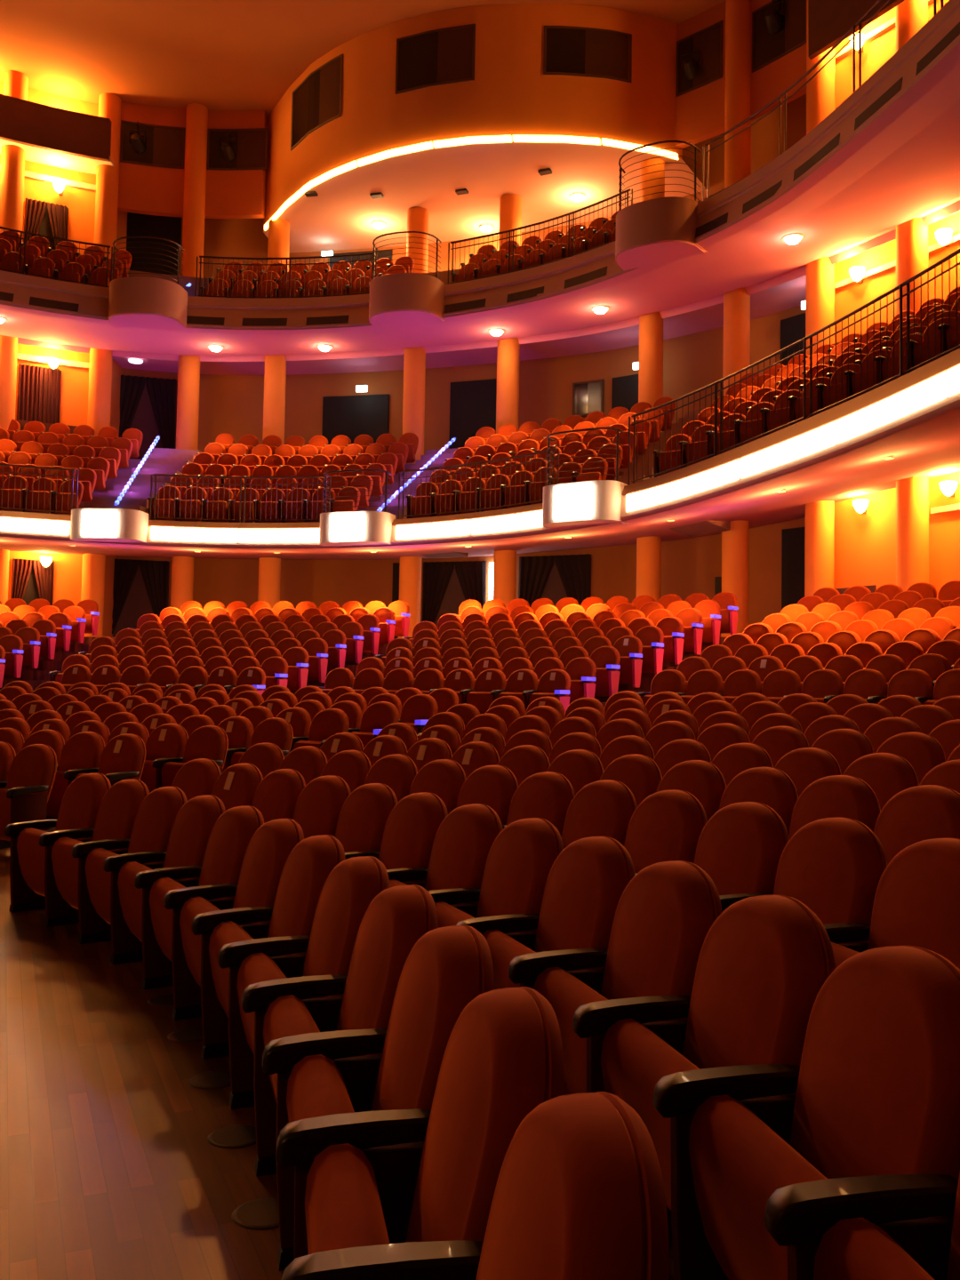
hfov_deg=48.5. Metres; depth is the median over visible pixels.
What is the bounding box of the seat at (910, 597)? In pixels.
[892,590,923,607]
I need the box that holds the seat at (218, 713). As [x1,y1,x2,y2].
[202,704,236,726]
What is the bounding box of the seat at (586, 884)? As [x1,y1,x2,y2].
[456,835,635,989]
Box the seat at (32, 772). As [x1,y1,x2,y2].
[0,744,56,848]
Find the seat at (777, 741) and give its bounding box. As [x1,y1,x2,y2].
[752,725,808,767]
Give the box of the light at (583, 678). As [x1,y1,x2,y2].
[581,676,595,680]
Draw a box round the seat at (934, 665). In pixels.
[888,653,951,696]
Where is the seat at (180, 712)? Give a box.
[166,704,199,724]
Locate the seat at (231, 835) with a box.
[134,805,263,989]
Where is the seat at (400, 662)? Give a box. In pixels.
[383,656,413,687]
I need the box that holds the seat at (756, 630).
[742,623,773,644]
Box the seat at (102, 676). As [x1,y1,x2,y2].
[91,664,120,695]
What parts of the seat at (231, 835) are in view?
armrest, panel, backrest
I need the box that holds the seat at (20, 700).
[11,693,42,711]
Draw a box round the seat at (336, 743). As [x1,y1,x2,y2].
[320,732,363,761]
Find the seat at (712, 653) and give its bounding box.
[700,644,733,669]
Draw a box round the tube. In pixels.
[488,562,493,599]
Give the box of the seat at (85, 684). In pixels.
[66,681,98,695]
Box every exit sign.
[321,249,334,255]
[355,384,367,391]
[632,360,639,369]
[800,299,805,309]
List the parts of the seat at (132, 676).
backrest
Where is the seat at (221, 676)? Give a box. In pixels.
[194,666,237,695]
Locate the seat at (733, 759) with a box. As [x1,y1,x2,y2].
[711,743,773,786]
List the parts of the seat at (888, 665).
backrest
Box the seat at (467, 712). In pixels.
[416,704,479,738]
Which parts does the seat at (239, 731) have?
backrest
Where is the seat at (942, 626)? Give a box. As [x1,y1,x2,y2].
[919,616,955,640]
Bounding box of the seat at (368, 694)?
[360,687,388,705]
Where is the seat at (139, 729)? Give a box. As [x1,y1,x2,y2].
[106,721,149,745]
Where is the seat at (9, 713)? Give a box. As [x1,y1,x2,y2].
[0,708,24,720]
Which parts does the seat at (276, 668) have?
backrest, panel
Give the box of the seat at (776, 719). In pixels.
[748,712,802,743]
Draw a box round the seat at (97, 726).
[67,720,110,744]
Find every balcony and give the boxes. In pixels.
[0,0,959,375]
[0,348,959,559]
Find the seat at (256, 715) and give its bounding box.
[239,705,273,730]
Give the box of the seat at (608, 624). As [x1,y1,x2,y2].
[599,617,625,637]
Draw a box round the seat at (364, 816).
[335,783,397,852]
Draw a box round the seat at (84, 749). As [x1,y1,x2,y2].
[46,731,105,819]
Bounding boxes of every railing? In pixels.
[0,226,112,287]
[0,463,78,515]
[112,235,183,285]
[149,473,331,522]
[195,252,376,298]
[323,469,391,512]
[372,231,441,279]
[397,448,559,519]
[448,188,632,284]
[546,426,623,485]
[618,140,701,211]
[627,248,959,485]
[702,0,943,200]
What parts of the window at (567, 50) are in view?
pane, pane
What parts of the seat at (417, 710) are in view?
backrest, armrest, panel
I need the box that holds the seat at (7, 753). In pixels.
[0,741,15,788]
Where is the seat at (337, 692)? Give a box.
[327,686,355,704]
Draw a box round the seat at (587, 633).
[576,626,604,647]
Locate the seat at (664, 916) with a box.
[508,860,722,1095]
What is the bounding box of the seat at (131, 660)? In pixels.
[119,655,147,682]
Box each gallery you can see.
[0,93,113,174]
[808,0,904,59]
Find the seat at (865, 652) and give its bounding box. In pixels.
[844,641,882,669]
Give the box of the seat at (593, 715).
[565,706,605,734]
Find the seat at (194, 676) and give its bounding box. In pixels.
[165,665,207,694]
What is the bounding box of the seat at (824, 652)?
[807,642,842,669]
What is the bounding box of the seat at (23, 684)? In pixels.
[3,680,32,693]
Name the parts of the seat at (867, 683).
armrest, backrest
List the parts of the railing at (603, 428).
post, rail, post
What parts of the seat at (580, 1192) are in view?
armrest, backrest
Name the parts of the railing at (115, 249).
post, rail, post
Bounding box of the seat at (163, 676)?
[136,665,178,696]
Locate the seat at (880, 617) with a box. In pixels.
[862,608,894,630]
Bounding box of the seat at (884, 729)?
[864,717,921,753]
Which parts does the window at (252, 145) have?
pane, pane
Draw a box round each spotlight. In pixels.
[128,121,146,153]
[219,129,235,160]
[680,42,700,79]
[762,0,783,33]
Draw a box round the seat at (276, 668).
[260,656,287,690]
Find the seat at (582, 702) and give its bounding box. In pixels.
[563,697,605,719]
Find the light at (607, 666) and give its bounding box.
[606,664,620,668]
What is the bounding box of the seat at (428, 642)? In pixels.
[412,637,439,664]
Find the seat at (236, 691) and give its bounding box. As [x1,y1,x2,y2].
[228,684,258,699]
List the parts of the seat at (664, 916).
armrest, panel, backrest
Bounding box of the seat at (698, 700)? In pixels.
[687,692,726,714]
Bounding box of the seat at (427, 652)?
[412,647,440,674]
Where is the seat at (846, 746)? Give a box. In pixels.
[811,728,873,775]
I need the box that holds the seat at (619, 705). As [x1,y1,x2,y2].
[604,697,647,723]
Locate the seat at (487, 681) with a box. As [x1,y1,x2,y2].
[459,668,506,714]
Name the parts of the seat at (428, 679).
backrest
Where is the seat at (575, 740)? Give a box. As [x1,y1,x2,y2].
[548,732,601,764]
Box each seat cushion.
[0,788,10,840]
[16,827,47,895]
[46,770,68,817]
[51,837,83,909]
[62,684,73,694]
[85,848,119,924]
[94,684,105,695]
[117,861,151,942]
[127,685,136,695]
[139,760,156,792]
[149,877,186,960]
[160,686,167,696]
[161,761,184,786]
[179,896,220,986]
[208,920,253,1017]
[231,752,244,765]
[236,952,286,1054]
[263,994,319,1102]
[264,676,277,690]
[286,1054,354,1122]
[292,740,321,750]
[304,1143,389,1254]
[320,688,332,694]
[351,731,374,748]
[353,689,365,694]
[386,689,398,694]
[389,879,407,887]
[405,722,417,735]
[420,690,429,694]
[434,901,474,927]
[455,691,461,703]
[465,691,492,714]
[482,929,535,989]
[497,692,524,703]
[528,692,559,704]
[533,967,607,1095]
[568,680,586,703]
[593,667,610,696]
[600,1018,699,1210]
[617,656,632,684]
[640,646,654,672]
[641,695,652,705]
[662,635,674,662]
[680,695,694,704]
[681,626,694,651]
[688,1095,827,1279]
[722,696,738,703]
[767,696,783,703]
[813,1217,934,1279]
[814,697,825,703]
[830,941,859,967]
[921,699,938,704]
[942,600,952,607]
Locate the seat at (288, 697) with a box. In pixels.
[266,691,297,707]
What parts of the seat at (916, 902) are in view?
armrest, panel, backrest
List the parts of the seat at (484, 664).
backrest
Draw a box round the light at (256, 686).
[252,685,265,688]
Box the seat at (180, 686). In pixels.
[163,683,195,696]
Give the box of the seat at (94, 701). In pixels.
[83,695,112,711]
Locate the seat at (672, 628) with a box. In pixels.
[656,616,684,664]
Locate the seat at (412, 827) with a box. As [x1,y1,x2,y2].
[344,792,447,883]
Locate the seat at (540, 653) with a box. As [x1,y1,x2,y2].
[528,646,558,670]
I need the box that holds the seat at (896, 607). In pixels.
[878,600,909,618]
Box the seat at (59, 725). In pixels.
[29,719,70,743]
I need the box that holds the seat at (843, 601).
[827,593,856,610]
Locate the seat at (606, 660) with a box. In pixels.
[590,646,620,696]
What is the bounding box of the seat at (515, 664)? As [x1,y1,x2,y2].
[503,656,533,689]
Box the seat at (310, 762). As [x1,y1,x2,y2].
[279,745,327,785]
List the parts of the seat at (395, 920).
armrest, panel, backrest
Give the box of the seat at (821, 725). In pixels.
[803,714,859,747]
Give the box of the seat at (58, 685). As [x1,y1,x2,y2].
[35,681,65,694]
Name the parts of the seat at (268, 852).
armrest, panel, backrest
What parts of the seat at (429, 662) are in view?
backrest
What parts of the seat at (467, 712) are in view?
backrest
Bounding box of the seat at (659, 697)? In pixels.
[644,691,683,715]
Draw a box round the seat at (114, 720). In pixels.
[104,712,138,734]
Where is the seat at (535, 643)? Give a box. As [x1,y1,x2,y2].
[524,636,552,659]
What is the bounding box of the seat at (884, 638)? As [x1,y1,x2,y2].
[864,629,900,654]
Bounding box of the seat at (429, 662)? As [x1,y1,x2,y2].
[412,656,442,687]
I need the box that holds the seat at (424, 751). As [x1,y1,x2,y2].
[405,737,452,772]
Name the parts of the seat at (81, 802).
armrest, panel, backrest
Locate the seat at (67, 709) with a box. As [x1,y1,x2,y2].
[56,701,90,721]
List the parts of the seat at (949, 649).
backrest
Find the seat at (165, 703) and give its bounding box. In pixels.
[153,696,183,713]
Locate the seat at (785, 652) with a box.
[769,643,805,669]
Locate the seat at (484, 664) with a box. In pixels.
[472,656,502,689]
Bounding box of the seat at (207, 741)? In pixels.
[152,725,228,789]
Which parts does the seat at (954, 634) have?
backrest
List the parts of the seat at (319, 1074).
armrest, panel, backrest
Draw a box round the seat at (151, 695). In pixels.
[133,688,162,703]
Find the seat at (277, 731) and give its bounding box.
[225,717,293,768]
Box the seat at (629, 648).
[613,635,642,687]
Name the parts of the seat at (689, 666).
backrest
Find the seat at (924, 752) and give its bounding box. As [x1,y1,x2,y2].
[876,732,945,784]
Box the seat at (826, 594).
[813,587,839,602]
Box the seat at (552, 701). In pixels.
[525,696,564,719]
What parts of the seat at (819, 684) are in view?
backrest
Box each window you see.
[120,120,185,168]
[206,128,268,170]
[290,53,343,151]
[395,24,475,94]
[543,25,631,82]
[572,378,604,416]
[675,20,722,96]
[752,0,806,72]
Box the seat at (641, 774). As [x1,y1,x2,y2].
[600,753,662,806]
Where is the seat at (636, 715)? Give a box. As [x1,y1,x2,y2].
[607,708,650,737]
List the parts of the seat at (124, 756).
panel, armrest, backrest, armrest, panel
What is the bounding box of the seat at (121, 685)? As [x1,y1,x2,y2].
[99,682,130,695]
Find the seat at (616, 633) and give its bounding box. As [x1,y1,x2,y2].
[605,626,633,647]
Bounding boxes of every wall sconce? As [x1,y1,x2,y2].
[40,556,52,567]
[47,357,59,368]
[52,180,64,195]
[848,265,864,283]
[849,32,864,53]
[852,499,868,513]
[935,227,952,247]
[939,480,957,496]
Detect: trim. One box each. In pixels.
[0,165,95,191]
[16,352,89,368]
[835,0,933,60]
[835,233,959,289]
[930,503,959,514]
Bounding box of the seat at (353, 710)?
[329,700,362,728]
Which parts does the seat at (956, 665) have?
backrest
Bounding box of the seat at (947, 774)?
[919,759,959,793]
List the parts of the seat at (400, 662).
backrest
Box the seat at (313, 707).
[294,699,325,721]
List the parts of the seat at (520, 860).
armrest, panel, backrest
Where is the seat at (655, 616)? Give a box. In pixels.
[647,608,673,626]
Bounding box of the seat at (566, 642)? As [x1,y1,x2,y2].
[553,636,582,658]
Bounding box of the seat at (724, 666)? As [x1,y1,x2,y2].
[712,656,746,693]
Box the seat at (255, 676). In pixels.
[224,666,265,695]
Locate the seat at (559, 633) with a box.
[548,627,575,647]
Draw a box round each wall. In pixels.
[0,80,98,606]
[15,419,76,434]
[103,210,127,637]
[116,93,806,637]
[117,101,267,218]
[675,0,806,148]
[833,0,959,599]
[835,584,876,594]
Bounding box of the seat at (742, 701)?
[731,692,770,714]
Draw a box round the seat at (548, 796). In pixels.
[502,771,575,837]
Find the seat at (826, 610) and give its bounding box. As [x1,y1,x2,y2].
[811,602,840,620]
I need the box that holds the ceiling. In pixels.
[0,0,725,115]
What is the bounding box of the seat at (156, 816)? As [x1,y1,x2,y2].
[71,785,187,943]
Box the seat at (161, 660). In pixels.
[147,655,175,682]
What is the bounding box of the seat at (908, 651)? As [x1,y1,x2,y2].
[884,640,924,669]
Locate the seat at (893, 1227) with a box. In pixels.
[764,1171,959,1279]
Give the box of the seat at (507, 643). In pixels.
[496,637,523,660]
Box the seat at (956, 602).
[948,597,959,606]
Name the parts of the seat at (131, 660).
backrest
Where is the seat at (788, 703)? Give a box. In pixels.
[777,693,817,714]
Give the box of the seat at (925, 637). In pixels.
[902,628,940,654]
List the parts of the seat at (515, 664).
backrest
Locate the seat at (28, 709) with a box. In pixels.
[19,700,53,721]
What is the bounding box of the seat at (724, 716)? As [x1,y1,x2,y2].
[696,711,749,738]
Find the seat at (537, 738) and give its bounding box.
[502,729,551,759]
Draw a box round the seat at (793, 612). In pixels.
[779,603,808,622]
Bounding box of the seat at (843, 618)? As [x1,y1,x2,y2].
[827,610,858,631]
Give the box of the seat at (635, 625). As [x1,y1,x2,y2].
[626,616,654,636]
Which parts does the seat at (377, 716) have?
armrest, backrest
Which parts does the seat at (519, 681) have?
panel, armrest, backrest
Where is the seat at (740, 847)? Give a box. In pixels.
[635,801,789,895]
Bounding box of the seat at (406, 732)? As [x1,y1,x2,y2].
[376,722,417,751]
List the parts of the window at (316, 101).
pane, pane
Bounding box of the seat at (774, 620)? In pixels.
[761,613,791,632]
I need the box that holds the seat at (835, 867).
[719,816,887,943]
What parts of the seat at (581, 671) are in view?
backrest, panel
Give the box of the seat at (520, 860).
[427,817,564,934]
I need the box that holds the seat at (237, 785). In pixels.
[211,762,263,810]
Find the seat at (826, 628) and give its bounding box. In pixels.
[809,620,842,642]
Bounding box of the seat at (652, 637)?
[635,625,663,675]
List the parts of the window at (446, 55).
pane, pane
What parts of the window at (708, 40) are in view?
pane, pane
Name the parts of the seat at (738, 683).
backrest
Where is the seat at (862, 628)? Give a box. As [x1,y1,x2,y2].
[845,619,879,641]
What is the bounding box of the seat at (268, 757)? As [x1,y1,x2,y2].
[238,742,284,778]
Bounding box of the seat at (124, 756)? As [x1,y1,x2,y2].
[64,733,145,787]
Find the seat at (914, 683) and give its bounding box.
[866,668,932,703]
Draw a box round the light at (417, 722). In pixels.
[415,720,428,725]
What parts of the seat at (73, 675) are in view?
backrest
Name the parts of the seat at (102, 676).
backrest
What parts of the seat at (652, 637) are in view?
backrest, panel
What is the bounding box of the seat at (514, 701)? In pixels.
[488,696,525,717]
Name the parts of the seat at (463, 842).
armrest, panel, backrest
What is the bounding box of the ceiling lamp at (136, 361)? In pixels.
[128,358,143,364]
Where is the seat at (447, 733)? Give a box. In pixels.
[416,724,461,755]
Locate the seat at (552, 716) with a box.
[524,705,562,733]
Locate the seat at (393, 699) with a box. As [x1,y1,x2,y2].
[367,693,401,719]
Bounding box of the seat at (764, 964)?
[572,894,835,1215]
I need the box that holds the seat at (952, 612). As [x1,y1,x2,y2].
[934,606,959,628]
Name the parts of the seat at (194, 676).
backrest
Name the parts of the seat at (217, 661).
backrest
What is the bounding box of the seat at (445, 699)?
[428,688,458,713]
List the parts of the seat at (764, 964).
armrest, panel, backrest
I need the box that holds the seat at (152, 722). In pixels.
[141,713,176,735]
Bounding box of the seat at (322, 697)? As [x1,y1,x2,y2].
[299,691,332,709]
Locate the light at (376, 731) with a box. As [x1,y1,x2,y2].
[373,728,382,734]
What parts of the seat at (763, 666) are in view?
backrest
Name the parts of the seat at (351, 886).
armrest, panel, backrest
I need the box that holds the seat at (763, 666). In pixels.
[747,656,783,694]
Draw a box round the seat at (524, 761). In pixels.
[497,744,550,786]
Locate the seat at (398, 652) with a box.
[383,647,413,676]
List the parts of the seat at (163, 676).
backrest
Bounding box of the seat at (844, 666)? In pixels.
[824,655,863,695]
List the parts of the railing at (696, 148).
post, rail, post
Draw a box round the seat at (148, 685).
[131,682,162,695]
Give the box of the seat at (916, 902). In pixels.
[823,837,959,969]
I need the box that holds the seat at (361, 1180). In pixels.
[276,986,564,1258]
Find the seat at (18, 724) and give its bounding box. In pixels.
[0,717,30,741]
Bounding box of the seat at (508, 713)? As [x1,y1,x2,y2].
[484,704,519,730]
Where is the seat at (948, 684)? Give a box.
[914,668,959,704]
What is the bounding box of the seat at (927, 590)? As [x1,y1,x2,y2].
[906,582,936,599]
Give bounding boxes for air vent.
[304,191,317,197]
[369,192,383,199]
[455,188,468,195]
[538,168,551,175]
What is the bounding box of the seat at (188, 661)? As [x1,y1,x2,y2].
[176,656,203,683]
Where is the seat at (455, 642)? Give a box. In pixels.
[440,637,467,663]
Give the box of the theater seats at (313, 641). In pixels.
[0,210,959,690]
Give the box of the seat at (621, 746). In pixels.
[599,735,654,771]
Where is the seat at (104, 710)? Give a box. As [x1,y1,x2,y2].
[93,702,127,722]
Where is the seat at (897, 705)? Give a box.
[878,695,921,717]
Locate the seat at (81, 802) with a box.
[4,772,111,912]
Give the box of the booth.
[263,3,706,253]
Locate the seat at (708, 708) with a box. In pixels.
[692,700,736,728]
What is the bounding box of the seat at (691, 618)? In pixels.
[675,608,703,655]
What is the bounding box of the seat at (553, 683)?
[522,669,570,712]
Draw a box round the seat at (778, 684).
[761,669,800,703]
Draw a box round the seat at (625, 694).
[604,690,643,716]
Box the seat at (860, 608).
[844,600,874,619]
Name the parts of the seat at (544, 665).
backrest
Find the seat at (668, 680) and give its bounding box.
[635,669,686,705]
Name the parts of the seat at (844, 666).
backrest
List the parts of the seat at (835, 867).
armrest, backrest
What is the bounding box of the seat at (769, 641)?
[755,632,788,655]
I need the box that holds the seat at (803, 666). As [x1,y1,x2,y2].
[785,655,823,693]
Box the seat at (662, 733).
[644,720,695,757]
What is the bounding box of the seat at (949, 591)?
[937,580,959,607]
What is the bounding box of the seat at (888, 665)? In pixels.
[864,654,905,696]
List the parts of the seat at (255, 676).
armrest, backrest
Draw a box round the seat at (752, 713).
[740,701,784,731]
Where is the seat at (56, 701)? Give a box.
[47,694,78,711]
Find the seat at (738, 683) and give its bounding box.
[718,669,761,703]
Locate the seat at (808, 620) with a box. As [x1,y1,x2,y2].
[793,611,824,631]
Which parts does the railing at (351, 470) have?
post, rail, post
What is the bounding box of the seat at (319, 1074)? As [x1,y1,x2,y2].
[262,924,493,1271]
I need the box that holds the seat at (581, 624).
[570,618,597,638]
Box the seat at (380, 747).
[362,735,407,766]
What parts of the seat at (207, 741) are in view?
panel, armrest, backrest, armrest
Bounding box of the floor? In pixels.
[0,636,727,1279]
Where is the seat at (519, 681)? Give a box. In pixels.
[490,668,537,703]
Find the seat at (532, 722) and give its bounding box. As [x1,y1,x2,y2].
[504,714,550,743]
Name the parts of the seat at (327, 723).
armrest, backrest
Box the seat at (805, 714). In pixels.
[790,702,837,734]
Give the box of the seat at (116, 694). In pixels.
[99,688,128,702]
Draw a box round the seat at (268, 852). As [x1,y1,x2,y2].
[163,818,303,1020]
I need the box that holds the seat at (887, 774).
[842,752,919,810]
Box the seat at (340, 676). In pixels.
[318,667,353,694]
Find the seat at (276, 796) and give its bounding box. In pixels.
[251,768,305,823]
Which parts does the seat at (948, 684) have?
armrest, backrest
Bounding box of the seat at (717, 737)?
[696,723,750,762]
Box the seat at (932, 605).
[912,598,945,617]
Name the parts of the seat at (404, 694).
backrest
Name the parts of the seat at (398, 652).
backrest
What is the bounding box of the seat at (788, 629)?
[775,622,807,643]
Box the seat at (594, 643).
[583,635,611,658]
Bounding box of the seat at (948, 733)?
[928,719,959,761]
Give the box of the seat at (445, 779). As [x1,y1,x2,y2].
[409,759,466,814]
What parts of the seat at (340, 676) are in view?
backrest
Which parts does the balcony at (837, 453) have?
lantern panel, lantern panel, lantern panel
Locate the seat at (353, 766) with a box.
[320,749,371,792]
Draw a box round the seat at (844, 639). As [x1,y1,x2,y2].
[826,630,861,655]
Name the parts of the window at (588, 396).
pane, pane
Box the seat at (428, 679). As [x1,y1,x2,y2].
[400,668,444,694]
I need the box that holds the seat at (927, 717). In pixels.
[900,704,953,735]
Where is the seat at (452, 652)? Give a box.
[441,647,470,673]
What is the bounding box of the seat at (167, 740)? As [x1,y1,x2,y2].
[139,723,188,792]
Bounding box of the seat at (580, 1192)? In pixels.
[280,1091,669,1279]
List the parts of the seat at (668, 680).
armrest, backrest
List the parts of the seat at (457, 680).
backrest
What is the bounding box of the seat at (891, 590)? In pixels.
[874,584,903,599]
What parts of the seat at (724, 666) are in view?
backrest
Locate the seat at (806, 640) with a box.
[790,631,823,655]
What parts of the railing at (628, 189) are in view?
post, post, rail, rail, rail, post, post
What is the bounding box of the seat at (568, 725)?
[549,716,596,748]
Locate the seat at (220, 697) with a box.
[200,689,230,704]
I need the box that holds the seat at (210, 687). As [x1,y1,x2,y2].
[195,684,226,698]
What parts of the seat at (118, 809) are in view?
armrest, panel, backrest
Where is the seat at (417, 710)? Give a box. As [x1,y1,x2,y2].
[398,694,437,735]
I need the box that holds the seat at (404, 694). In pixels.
[394,687,423,719]
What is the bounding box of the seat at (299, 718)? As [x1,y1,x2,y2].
[276,706,311,736]
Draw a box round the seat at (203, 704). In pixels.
[189,696,218,714]
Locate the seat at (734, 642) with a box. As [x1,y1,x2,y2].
[721,632,753,655]
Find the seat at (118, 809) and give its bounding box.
[38,778,149,927]
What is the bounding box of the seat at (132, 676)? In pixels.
[108,664,149,695]
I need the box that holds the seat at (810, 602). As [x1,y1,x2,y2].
[796,595,824,612]
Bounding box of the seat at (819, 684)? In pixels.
[783,669,842,703]
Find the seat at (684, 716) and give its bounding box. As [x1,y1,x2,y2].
[650,709,698,740]
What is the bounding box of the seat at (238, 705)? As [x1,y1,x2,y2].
[224,697,254,716]
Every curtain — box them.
[10,558,52,603]
[16,363,59,423]
[24,197,66,248]
[112,559,167,634]
[118,375,175,448]
[422,560,485,623]
[518,553,589,607]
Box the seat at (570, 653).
[559,646,588,671]
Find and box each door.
[23,560,54,605]
[38,203,68,253]
[56,369,61,423]
[112,560,169,637]
[126,212,182,275]
[129,380,177,459]
[321,393,389,444]
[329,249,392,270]
[392,562,399,639]
[433,560,487,626]
[448,378,496,448]
[540,554,591,606]
[611,374,638,412]
[780,312,805,366]
[781,526,805,609]
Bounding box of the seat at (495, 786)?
[456,764,518,824]
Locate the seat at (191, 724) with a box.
[179,714,215,737]
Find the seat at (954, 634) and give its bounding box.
[925,627,959,654]
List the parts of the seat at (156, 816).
armrest, panel, backrest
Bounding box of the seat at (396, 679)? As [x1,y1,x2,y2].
[384,668,413,694]
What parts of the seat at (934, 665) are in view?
backrest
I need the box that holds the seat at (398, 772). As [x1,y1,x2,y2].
[364,753,417,802]
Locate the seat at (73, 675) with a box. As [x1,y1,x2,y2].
[60,664,90,694]
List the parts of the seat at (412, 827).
armrest, backrest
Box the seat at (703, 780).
[656,760,726,821]
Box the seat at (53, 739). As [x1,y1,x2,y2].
[21,729,64,770]
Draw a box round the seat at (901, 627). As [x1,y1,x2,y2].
[880,617,916,640]
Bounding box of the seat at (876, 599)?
[860,592,888,609]
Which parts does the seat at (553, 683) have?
panel, armrest, backrest, panel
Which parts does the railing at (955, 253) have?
post, post, rail, rail, post, post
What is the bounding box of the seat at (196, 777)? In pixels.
[171,758,221,800]
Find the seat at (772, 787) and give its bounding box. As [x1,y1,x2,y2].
[719,766,798,836]
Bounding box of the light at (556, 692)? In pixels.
[554,689,569,694]
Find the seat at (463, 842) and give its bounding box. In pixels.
[386,803,502,905]
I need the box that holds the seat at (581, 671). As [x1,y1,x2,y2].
[565,656,596,703]
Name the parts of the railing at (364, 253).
post, rail, rail, rail, post, post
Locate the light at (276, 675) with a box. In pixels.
[274,673,287,677]
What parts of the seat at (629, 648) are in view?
backrest, panel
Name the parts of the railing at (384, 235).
post, rail, post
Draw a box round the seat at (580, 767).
[547,749,603,794]
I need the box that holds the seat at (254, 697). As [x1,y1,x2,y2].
[233,690,263,706]
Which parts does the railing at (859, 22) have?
post, rail, post, rail, rail, post, post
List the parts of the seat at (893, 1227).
armrest, panel, backrest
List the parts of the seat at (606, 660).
backrest, panel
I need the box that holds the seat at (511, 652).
[499,647,527,671]
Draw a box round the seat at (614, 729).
[595,719,644,751]
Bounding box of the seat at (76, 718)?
[64,711,101,733]
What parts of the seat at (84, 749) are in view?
panel, backrest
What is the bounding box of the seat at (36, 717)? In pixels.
[26,710,63,732]
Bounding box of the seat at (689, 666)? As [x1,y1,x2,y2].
[676,656,710,693]
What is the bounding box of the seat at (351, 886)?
[217,856,389,1109]
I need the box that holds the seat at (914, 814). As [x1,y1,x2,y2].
[873,784,959,865]
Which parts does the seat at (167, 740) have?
backrest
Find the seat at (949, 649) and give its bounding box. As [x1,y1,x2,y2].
[907,639,959,668]
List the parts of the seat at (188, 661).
backrest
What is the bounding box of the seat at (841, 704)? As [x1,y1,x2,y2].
[825,694,867,715]
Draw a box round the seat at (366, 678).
[350,667,383,694]
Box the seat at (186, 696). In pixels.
[167,688,196,703]
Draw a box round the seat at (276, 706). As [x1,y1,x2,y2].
[259,698,288,717]
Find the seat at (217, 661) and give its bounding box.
[204,656,231,685]
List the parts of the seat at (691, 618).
backrest, panel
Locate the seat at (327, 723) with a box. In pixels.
[289,708,349,751]
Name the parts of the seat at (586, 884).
armrest, panel, backrest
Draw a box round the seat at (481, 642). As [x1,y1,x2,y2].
[468,637,495,661]
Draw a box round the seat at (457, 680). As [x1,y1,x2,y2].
[429,668,474,703]
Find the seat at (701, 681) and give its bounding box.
[675,669,722,704]
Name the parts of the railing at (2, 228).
post, rail, rail, rail, post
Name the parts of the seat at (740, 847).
backrest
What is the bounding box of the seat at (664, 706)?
[648,698,690,727]
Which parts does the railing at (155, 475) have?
post, rail, rail, rail, post, post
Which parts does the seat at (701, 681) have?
backrest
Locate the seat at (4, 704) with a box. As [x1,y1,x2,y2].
[0,699,16,710]
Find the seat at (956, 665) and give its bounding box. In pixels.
[932,658,959,686]
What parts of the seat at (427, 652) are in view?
backrest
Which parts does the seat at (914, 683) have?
armrest, backrest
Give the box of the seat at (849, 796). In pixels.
[788,775,880,839]
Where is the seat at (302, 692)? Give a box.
[294,686,322,703]
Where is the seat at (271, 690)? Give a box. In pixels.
[261,685,290,701]
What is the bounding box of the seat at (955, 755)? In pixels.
[946,744,959,761]
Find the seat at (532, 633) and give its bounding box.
[520,627,547,648]
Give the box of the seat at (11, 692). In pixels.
[0,686,26,701]
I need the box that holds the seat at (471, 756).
[450,741,499,777]
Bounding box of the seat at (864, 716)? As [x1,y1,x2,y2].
[843,703,893,734]
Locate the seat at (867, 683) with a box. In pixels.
[824,668,886,703]
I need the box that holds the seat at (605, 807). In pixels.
[561,779,637,847]
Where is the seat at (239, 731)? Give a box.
[217,716,254,772]
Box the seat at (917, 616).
[896,608,931,629]
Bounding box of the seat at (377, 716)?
[348,701,399,748]
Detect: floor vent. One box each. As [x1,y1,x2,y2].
[147,994,173,1006]
[167,1028,202,1042]
[188,1071,230,1089]
[207,1124,255,1148]
[231,1197,279,1230]
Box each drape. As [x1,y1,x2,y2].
[10,558,32,599]
[16,363,39,421]
[24,197,47,244]
[32,560,52,603]
[38,366,59,423]
[47,201,66,248]
[112,559,139,634]
[118,375,145,437]
[139,560,167,616]
[145,376,175,448]
[422,561,454,623]
[454,560,485,609]
[518,555,554,607]
[554,553,589,605]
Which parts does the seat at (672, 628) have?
backrest, panel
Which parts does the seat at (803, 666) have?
backrest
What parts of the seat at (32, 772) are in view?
armrest, panel, armrest, panel, backrest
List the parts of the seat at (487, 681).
panel, armrest, backrest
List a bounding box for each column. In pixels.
[0,70,28,604]
[80,92,121,636]
[170,103,207,609]
[257,218,289,608]
[398,207,428,638]
[493,193,521,607]
[636,158,664,602]
[720,0,751,637]
[804,0,835,596]
[895,0,928,591]
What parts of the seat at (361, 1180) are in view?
armrest, panel, backrest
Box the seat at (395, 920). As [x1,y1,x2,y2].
[241,884,438,1175]
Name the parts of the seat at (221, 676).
armrest, backrest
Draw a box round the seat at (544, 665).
[533,656,564,690]
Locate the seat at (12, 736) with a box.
[0,728,24,754]
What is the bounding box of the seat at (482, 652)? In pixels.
[470,647,498,672]
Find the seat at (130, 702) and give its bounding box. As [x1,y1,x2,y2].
[118,696,148,712]
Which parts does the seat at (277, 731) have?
panel, armrest, backrest, armrest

